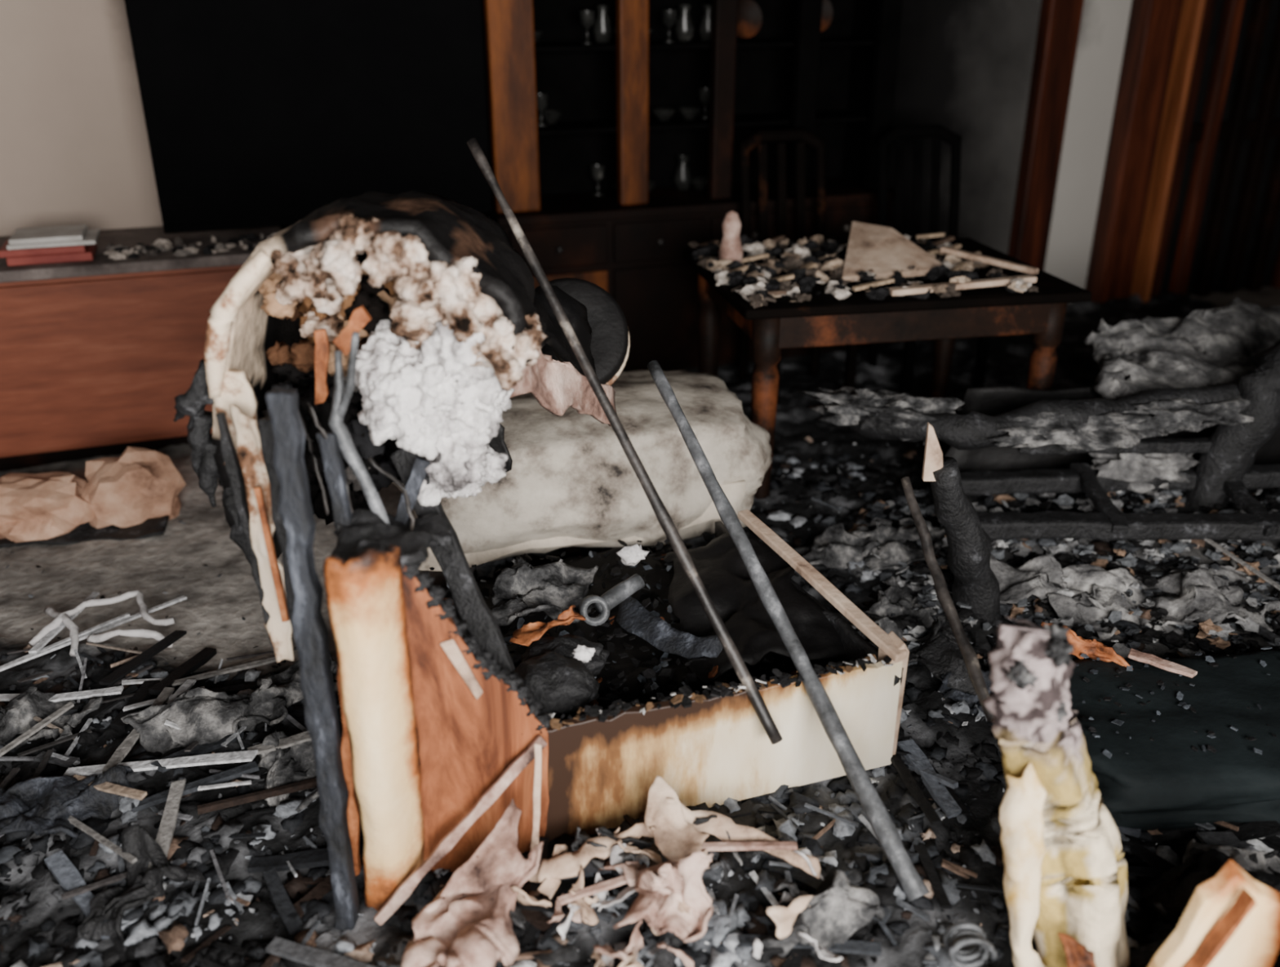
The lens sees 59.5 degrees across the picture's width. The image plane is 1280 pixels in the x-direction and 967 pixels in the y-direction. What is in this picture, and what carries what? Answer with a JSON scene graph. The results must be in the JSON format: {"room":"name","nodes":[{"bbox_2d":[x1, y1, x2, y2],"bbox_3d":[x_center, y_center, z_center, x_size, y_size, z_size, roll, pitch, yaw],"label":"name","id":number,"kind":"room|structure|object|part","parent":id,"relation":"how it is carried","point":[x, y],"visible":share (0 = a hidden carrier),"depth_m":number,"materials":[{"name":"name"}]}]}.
{"room":"fire-damaged room","nodes":[
{"label":"fire-damaged room","id":0,"kind":"room"},
{"bbox_2d":[0,0,1132,303],"bbox_3d":[0.428,-1.991,5.333,9.500,2.700,0.150,-8,25,-18],"label":"wall","id":1,"kind":"structure","parent":0,"point":[75,150],"depth_m":5.57,"materials":[{"name":"paint"}]},
{"bbox_2d":[1007,0,1084,271],"bbox_3d":[2.142,-1.964,5.888,0.200,2.200,0.089,-8,25,-18],"label":"trim","id":2,"kind":"structure","parent":1,"relation":"attached to","point":[1060,20],"depth_m":5.88,"materials":[{"name":"brown wood"}]},
{"bbox_2d":[1084,0,1183,303],"bbox_3d":[2.696,-2.035,6.047,0.220,2.200,0.138,-8,25,-18],"label":"door frame","id":3,"kind":"structure","parent":1,"relation":"attached to","point":[1153,24],"depth_m":6.07,"materials":[{"name":"brown wood"}]},
{"bbox_2d":[1129,0,1205,302],"bbox_3d":[2.891,-2.056,6.092,0.040,2.200,0.178,-8,25,-18],"label":"trim","id":4,"kind":"structure","parent":1,"relation":"attached to","point":[1192,11],"depth_m":6.13,"materials":[{"name":"brown wood"}]},
{"bbox_2d":[1150,0,1279,297],"bbox_3d":[3.679,-2.163,6.394,1.880,2.150,0.118,-8,25,-18],"label":"curtain","id":5,"kind":"object","parent":1,"relation":"attached to","point":[1275,4],"depth_m":6.38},
{"bbox_3d":[2.987,-2.050,6.140,0.089,2.150,0.070,-8,25,-18],"label":"door leaf stile","id":6,"kind":"part","parent":5,"relation":"part of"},
{"bbox_3d":[3.177,-2.078,6.203,0.094,2.150,0.070,-8,25,-18],"label":"door leaf stile","id":7,"kind":"part","parent":5,"relation":"part of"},
{"bbox_3d":[3.356,-2.104,6.263,0.074,2.150,0.070,-8,25,-18],"label":"door leaf stile","id":8,"kind":"part","parent":5,"relation":"part of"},
{"bbox_3d":[3.544,-2.132,6.326,0.076,2.150,0.070,-8,25,-18],"label":"door leaf stile","id":9,"kind":"part","parent":5,"relation":"part of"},
{"bbox_3d":[3.731,-2.160,6.388,0.074,2.150,0.070,-8,25,-18],"label":"door leaf stile","id":10,"kind":"part","parent":5,"relation":"part of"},
{"bbox_3d":[3.924,-2.188,6.452,0.083,2.150,0.070,-8,25,-18],"label":"door leaf stile","id":11,"kind":"part","parent":5,"relation":"part of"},
{"bbox_2d":[1190,286,1279,308],"bbox_3d":[1.548,0.539,3.091,9.800,0.100,6.700,-8,25,-18],"label":"floor","id":12,"kind":"structure","parent":0,"point":[1267,296],"depth_m":6.67,"materials":[{"name":"stone"}]},
{"bbox_2d":[0,446,186,547],"bbox_3d":[-1.920,0.044,3.790,0.713,0.295,0.308,-4,24,-9],"label":"pillow","id":13,"kind":"object","parent":12,"relation":"on","point":[134,495],"visible":1,"depth_m":3.74,"materials":[{"name":"beige fabric"}]},
{"bbox_2d":[0,226,280,471],"bbox_3d":[-2.151,-0.564,4.446,3.180,0.814,0.680,-8,25,-18],"label":"sideboard","id":14,"kind":"object","parent":12,"relation":"on","point":[96,355],"visible":0.39,"depth_m":4.18,"materials":[{"name":"brown wood"}]},
{"bbox_2d":[0,224,100,266],"bbox_3d":[-2.163,-0.878,4.115,0.320,0.093,0.220,-8,25,-18],"label":"book stack","id":15,"kind":"object","parent":14,"relation":"on","point":[68,243],"visible":1,"depth_m":4.03,"materials":[{"name":"paper"}]},
{"bbox_2d":[0,239,88,257],"bbox_3d":[-2.181,-0.873,4.110,0.280,0.025,0.220,-8,25,-18],"label":"book","id":16,"kind":"object","parent":15,"relation":"on","point":[76,248],"depth_m":4.02,"materials":[{"name":"paper"}]},
{"bbox_2d":[8,224,87,244],"bbox_3d":[-2.163,-0.912,4.100,0.240,0.019,0.220,-8,25,-18],"label":"book","id":17,"kind":"object","parent":15,"relation":"on","point":[68,234],"depth_m":4.04,"materials":[{"name":"paper"}]},
{"bbox_2d":[5,244,97,266],"bbox_3d":[-2.163,-0.849,4.128,0.280,0.030,0.220,-8,25,-18],"label":"book","id":18,"kind":"object","parent":15,"relation":"on","point":[86,253],"depth_m":4.03,"materials":[{"name":"red paper"}]},
{"bbox_2d":[6,229,100,249],"bbox_3d":[-2.148,-0.897,4.112,0.290,0.016,0.220,-8,25,-18],"label":"book","id":19,"kind":"object","parent":15,"relation":"on","point":[21,239],"depth_m":4.04,"materials":[{"name":"paper"}]},
{"bbox_2d":[124,0,493,233],"bbox_3d":[-1.217,-1.485,4.443,1.390,0.940,0.200,-8,25,-18],"label":"television","id":20,"kind":"object","parent":14,"relation":"on","point":[258,113],"visible":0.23,"depth_m":4.39,"materials":[{"name":"black plastic"}]},
{"bbox_2d":[0,290,1279,966],"bbox_3d":[0.546,0.392,3.063,7.600,0.223,5.550,-8,25,-18],"label":"debris","id":21,"kind":"object","parent":12,"relation":"on","point":[160,802],"visible":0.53,"depth_m":2.54,"materials":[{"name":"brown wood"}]},
{"bbox_2d":[173,137,994,930],"bbox_3d":[-0.096,-0.024,2.458,1.664,1.367,1.345,0,24,0],"label":"armchair","id":22,"kind":"object","parent":21,"relation":"on","point":[375,340],"visible":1,"depth_m":2.16,"materials":[{"name":"wood"}]},
{"bbox_3d":[-0.624,0.236,2.054,0.042,0.704,0.206,-10,26,-22],"label":"post","id":23,"kind":"part","parent":22,"relation":"part of","materials":[{"name":"black wood"}]},
{"bbox_3d":[-0.583,0.350,2.017,0.084,1.042,0.201,0,24,0],"label":"post","id":24,"kind":"part","parent":22,"relation":"part of","materials":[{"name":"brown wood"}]},
{"bbox_3d":[-0.535,0.118,2.067,0.042,0.416,0.173,-13,27,-27],"label":"post","id":25,"kind":"part","parent":22,"relation":"part of","materials":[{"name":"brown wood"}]},
{"bbox_3d":[-0.524,-0.190,1.997,0.069,0.171,0.019,8,25,16],"label":"spring rod","id":26,"kind":"part","parent":22,"relation":"part of","materials":[{"name":"metal"}]},
{"bbox_3d":[-0.511,-0.066,2.055,0.109,0.357,0.043,6,25,14],"label":"spring rod","id":27,"kind":"part","parent":22,"relation":"part of","materials":[{"name":"metal"}]},
{"bbox_3d":[-0.464,0.470,2.039,0.134,0.786,0.076,-14,28,-29],"label":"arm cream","id":28,"kind":"part","parent":22,"relation":"part of","materials":[{"name":"beige fabric"}]},
{"bbox_3d":[-0.329,0.441,2.132,0.304,0.739,0.030,-7,25,-16],"label":"brown panel","id":29,"kind":"part","parent":22,"relation":"part of","materials":[{"name":"brown wood"}]},
{"bbox_2d":[391,369,772,571],"bbox_3d":[-0.188,-0.080,3.393,1.175,0.410,0.735,-7,25,-15],"label":"seat cushion","id":30,"kind":"object","parent":22,"relation":"on","point":[571,482],"visible":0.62,"depth_m":3.12,"materials":[{"name":"white fabric"}]},
{"bbox_2d":[534,278,629,385],"bbox_3d":[-0.207,-0.415,3.221,0.354,0.333,0.257,0,24,0],"label":"seat","id":31,"kind":"object","parent":30,"relation":"on","point":[610,341],"visible":0.29,"depth_m":3.19,"materials":[{"name":"black leather"}]},
{"bbox_3d":[-0.035,-0.094,2.339,0.862,1.144,0.028,19,30,37],"label":"long cane rod","id":32,"kind":"part","parent":22,"relation":"part of","materials":[{"name":"grey metal"}]},
{"bbox_3d":[0.281,0.256,2.431,0.045,0.789,1.106,-12,27,-26],"label":"long metal rod","id":33,"kind":"part","parent":22,"relation":"part of","materials":[{"name":"grey metal"}]},
{"bbox_2d":[400,776,842,966],"bbox_3d":[-0.030,0.742,2.064,0.768,0.188,0.444,0,24,0],"label":"scraps","id":34,"kind":"object","parent":21,"relation":"on","point":[468,923],"visible":1,"depth_m":2.07,"materials":[{"name":"beige fabric"},{"name":"white ash"},{"name":"grey fabric"}]},
{"bbox_2d":[942,922,996,966],"bbox_3d":[0.577,0.811,1.964,0.082,0.082,0.061,0,24,0],"label":"coil spring","id":35,"kind":"object","parent":21,"relation":"on","point":[976,937],"visible":1,"depth_m":1.96,"materials":[{"name":"metal"}]},
{"bbox_2d":[1040,622,1279,833],"bbox_3d":[1.426,0.555,2.575,1.115,0.230,0.580,0,24,0],"label":"rug","id":36,"kind":"object","parent":21,"relation":"on","point":[1171,744],"visible":0.7,"depth_m":2.45,"materials":[{"name":"black fabric"}]},
{"bbox_2d":[1057,859,1279,966],"bbox_3d":[0.970,0.758,1.801,0.557,0.307,0.185,2,24,4],"label":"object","id":37,"kind":"object","parent":21,"relation":"on","point":[1232,919],"visible":1,"depth_m":1.81,"materials":[{"name":"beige wood"}]},
{"bbox_2d":[480,0,902,373],"bbox_3d":[0.231,-1.625,5.002,1.960,2.300,0.524,-8,25,-18],"label":"china cabinet","id":38,"kind":"object","parent":12,"relation":"on","point":[616,128],"visible":0.8,"depth_m":5.00,"materials":[{"name":"brown wood"}]},
{"bbox_3d":[-0.344,-1.007,4.782,0.430,0.170,0.020,-8,25,-18],"label":"drawer","id":39,"kind":"part","parent":38,"relation":"part of","materials":[{"name":"brown wood"}]},
{"bbox_3d":[-0.342,-0.994,4.765,0.030,0.030,0.028,-8,25,-18],"label":"knob","id":40,"kind":"part","parent":38,"relation":"part of","materials":[{"name":"metal"}]},
{"bbox_3d":[-0.344,-0.692,4.922,0.430,0.460,0.020,-8,25,-18],"label":"door","id":41,"kind":"part","parent":38,"relation":"part of","materials":[{"name":"brown wood"}]},
{"bbox_3d":[0.088,-0.756,5.066,0.430,0.460,0.020,-8,25,-18],"label":"door","id":42,"kind":"part","parent":38,"relation":"part of","materials":[{"name":"brown wood"}]},
{"bbox_3d":[0.088,-1.071,4.926,0.430,0.170,0.020,-8,25,-18],"label":"drawer","id":43,"kind":"part","parent":38,"relation":"part of","materials":[{"name":"brown wood"}]},
{"bbox_3d":[0.090,-1.058,4.909,0.030,0.030,0.028,-8,25,-18],"label":"knob","id":44,"kind":"part","parent":38,"relation":"part of","materials":[{"name":"metal"}]},
{"bbox_2d":[483,177,894,227],"bbox_3d":[0.229,-1.308,5.150,1.920,0.040,0.510,-8,25,-18],"label":"countertop","id":45,"kind":"structure","parent":38,"relation":"on","point":[662,202],"depth_m":4.97,"materials":[{"name":"brown wood"}]},
{"bbox_2d":[537,110,868,135],"bbox_3d":[0.206,-1.634,5.072,1.820,0.020,0.300,-8,25,-18],"label":"shelf","id":46,"kind":"object","parent":38,"relation":"attached to","point":[597,123],"depth_m":5.05,"materials":[{"name":"brown wood"}]},
{"bbox_2d":[534,37,874,51],"bbox_3d":[0.206,-1.936,4.938,1.820,0.020,0.300,-8,25,-18],"label":"shelf","id":47,"kind":"object","parent":38,"relation":"attached to","point":[543,44],"depth_m":4.92,"materials":[{"name":"brown wood"}]},
{"bbox_3d":[0.471,-2.102,5.061,0.170,0.170,0.022,-8,15,-18],"label":"display plate","id":48,"kind":"part","parent":38,"relation":"part of","materials":[{"name":"brown ceramic"}]},
{"bbox_3d":[0.520,-1.135,5.070,0.430,0.170,0.020,-8,25,-18],"label":"drawer","id":49,"kind":"part","parent":38,"relation":"part of","materials":[{"name":"brown wood"}]},
{"bbox_3d":[0.520,-0.820,5.210,0.430,0.460,0.020,-8,25,-18],"label":"door","id":50,"kind":"part","parent":38,"relation":"part of","materials":[{"name":"brown wood"}]},
{"bbox_3d":[0.522,-1.122,5.053,0.030,0.030,0.028,-8,25,-18],"label":"knob","id":51,"kind":"part","parent":38,"relation":"part of","materials":[{"name":"metal"}]},
{"bbox_3d":[0.953,-0.884,5.354,0.430,0.460,0.020,-8,25,-18],"label":"door","id":52,"kind":"part","parent":38,"relation":"part of","materials":[{"name":"brown wood"}]},
{"bbox_3d":[0.809,-2.171,5.165,0.170,0.170,0.022,-8,15,-18],"label":"display plate","id":53,"kind":"part","parent":38,"relation":"part of","materials":[{"name":"brown ceramic"}]},
{"bbox_3d":[0.953,-1.199,5.213,0.430,0.170,0.020,-8,25,-18],"label":"drawer","id":54,"kind":"part","parent":38,"relation":"part of","materials":[{"name":"brown wood"}]},
{"bbox_3d":[0.955,-1.186,5.197,0.030,0.030,0.028,-8,25,-18],"label":"knob","id":55,"kind":"part","parent":38,"relation":"part of","materials":[{"name":"metal"}]},
{"bbox_2d":[737,128,857,404],"bbox_3d":[0.683,-0.937,4.899,0.420,1.127,0.518,-7,25,-16],"label":"dining chair","id":56,"kind":"object","parent":12,"relation":"on","point":[775,135],"visible":0.58,"depth_m":4.92,"materials":[{"name":"brown wood"}]},
{"bbox_3d":[0.462,-0.960,5.004,0.044,1.084,0.132,-7,25,-16],"label":"post","id":57,"kind":"part","parent":56,"relation":"part of","materials":[{"name":"brown wood"}]},
{"bbox_3d":[0.578,-0.508,4.792,0.040,0.430,0.040,-7,25,-16],"label":"leg","id":58,"kind":"part","parent":56,"relation":"part of","materials":[{"name":"brown wood"}]},
{"bbox_3d":[0.617,-1.492,4.883,0.408,0.100,0.075,-7,25,-16],"label":"crest rail","id":59,"kind":"part","parent":56,"relation":"part of","materials":[{"name":"brown wood"}]},
{"bbox_3d":[0.805,-1.003,5.101,0.044,1.084,0.132,-7,25,-16],"label":"post","id":60,"kind":"part","parent":56,"relation":"part of","materials":[{"name":"brown wood"}]},
{"bbox_3d":[0.922,-0.551,4.889,0.040,0.430,0.040,-7,25,-16],"label":"leg","id":61,"kind":"part","parent":56,"relation":"part of","materials":[{"name":"brown wood"}]},
{"bbox_2d":[681,237,1092,499],"bbox_3d":[0.850,-0.442,4.250,1.220,0.750,0.920,-5,24,-10],"label":"dining table","id":62,"kind":"object","parent":12,"relation":"on","point":[824,320],"visible":0.51,"depth_m":3.78,"materials":[{"name":"brown wood"}]},
{"bbox_3d":[0.277,-0.538,4.509,0.100,0.715,0.098,-5,24,-10],"label":"leg","id":63,"kind":"part","parent":62,"relation":"part of","materials":[{"name":"brown wood"}]},
{"bbox_3d":[0.422,-0.234,3.827,0.100,0.715,0.098,-5,24,-10],"label":"leg","id":64,"kind":"part","parent":62,"relation":"part of","materials":[{"name":"brown wood"}]},
{"bbox_2d":[688,210,1039,308],"bbox_3d":[0.803,-0.861,4.034,1.140,0.232,0.901,-5,24,-11],"label":"clutter","id":65,"kind":"object","parent":62,"relation":"on","point":[873,252],"visible":1,"depth_m":3.97,"materials":[{"name":"beige wood"}]},
{"bbox_3d":[1.278,-0.617,4.686,0.100,0.715,0.098,-5,24,-10],"label":"leg","id":66,"kind":"part","parent":62,"relation":"part of","materials":[{"name":"brown wood"}]},
{"bbox_3d":[1.423,-0.314,4.005,0.100,0.715,0.098,-5,24,-10],"label":"leg","id":67,"kind":"part","parent":62,"relation":"part of","materials":[{"name":"brown wood"}]},
{"bbox_2d":[867,124,990,393],"bbox_3d":[1.305,-0.998,5.037,0.420,1.127,0.518,-6,25,-13],"label":"dining chair","id":68,"kind":"object","parent":12,"relation":"on","point":[942,133],"visible":0.62,"depth_m":5.05,"materials":[{"name":"black wood"}]},
{"bbox_3d":[1.090,-1.026,5.151,0.044,1.084,0.132,-6,25,-13],"label":"post","id":69,"kind":"part","parent":68,"relation":"part of","materials":[{"name":"black wood"}]},
{"bbox_3d":[1.188,-0.572,4.935,0.040,0.430,0.040,-6,25,-13],"label":"leg","id":70,"kind":"part","parent":68,"relation":"part of","materials":[{"name":"black wood"}]},
{"bbox_3d":[1.251,-1.554,5.024,0.408,0.100,0.075,-6,25,-13],"label":"crest rail","id":71,"kind":"part","parent":68,"relation":"part of","materials":[{"name":"black wood"}]},
{"bbox_3d":[1.439,-1.062,5.233,0.044,1.084,0.132,-6,25,-13],"label":"post","id":72,"kind":"part","parent":68,"relation":"part of","materials":[{"name":"black wood"}]},
{"bbox_3d":[1.536,-0.608,5.016,0.040,0.430,0.040,-6,25,-13],"label":"leg","id":73,"kind":"part","parent":68,"relation":"part of","materials":[{"name":"black wood"}]},
{"bbox_2d":[797,297,1279,666],"bbox_3d":[1.749,-0.259,3.708,2.479,0.819,2.023,0,24,0],"label":"sofa","id":74,"kind":"object","parent":12,"relation":"on","point":[1189,406],"visible":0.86,"depth_m":3.50,"materials":[{"name":"grey fabric"}]},
{"bbox_3d":[0.896,0.171,3.067,0.305,0.555,0.161,-15,28,-30],"label":"charred leg","id":75,"kind":"part","parent":74,"relation":"part of","materials":[{"name":"black wood"}]},
{"bbox_3d":[1.458,-0.227,3.548,1.720,0.185,0.365,-1,24,-2],"label":"rail","id":76,"kind":"part","parent":74,"relation":"part of","materials":[{"name":"black wood"}]},
{"bbox_3d":[1.631,-0.014,3.694,1.356,0.080,0.094,-1,24,-1],"label":"rail","id":77,"kind":"part","parent":74,"relation":"part of","materials":[{"name":"black wood"}]},
{"bbox_3d":[1.583,-0.121,3.592,0.765,0.060,0.064,-2,24,-4],"label":"rail","id":78,"kind":"part","parent":74,"relation":"part of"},
{"bbox_3d":[1.631,0.131,3.430,1.336,0.070,0.106,1,24,2],"label":"rail","id":79,"kind":"part","parent":74,"relation":"part of","materials":[{"name":"black wood"}]},
{"bbox_3d":[2.056,-0.221,3.604,0.579,0.804,0.228,-3,24,-7],"label":"arm post","id":80,"kind":"part","parent":74,"relation":"part of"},
{"bbox_2d":[982,617,1129,966],"bbox_3d":[0.732,0.600,1.953,0.335,0.730,0.246,13,27,27],"label":"roll","id":81,"kind":"object","parent":12,"relation":"on","point":[1065,871],"visible":0.99,"depth_m":1.93,"materials":[{"name":"fabric"}]}
]}

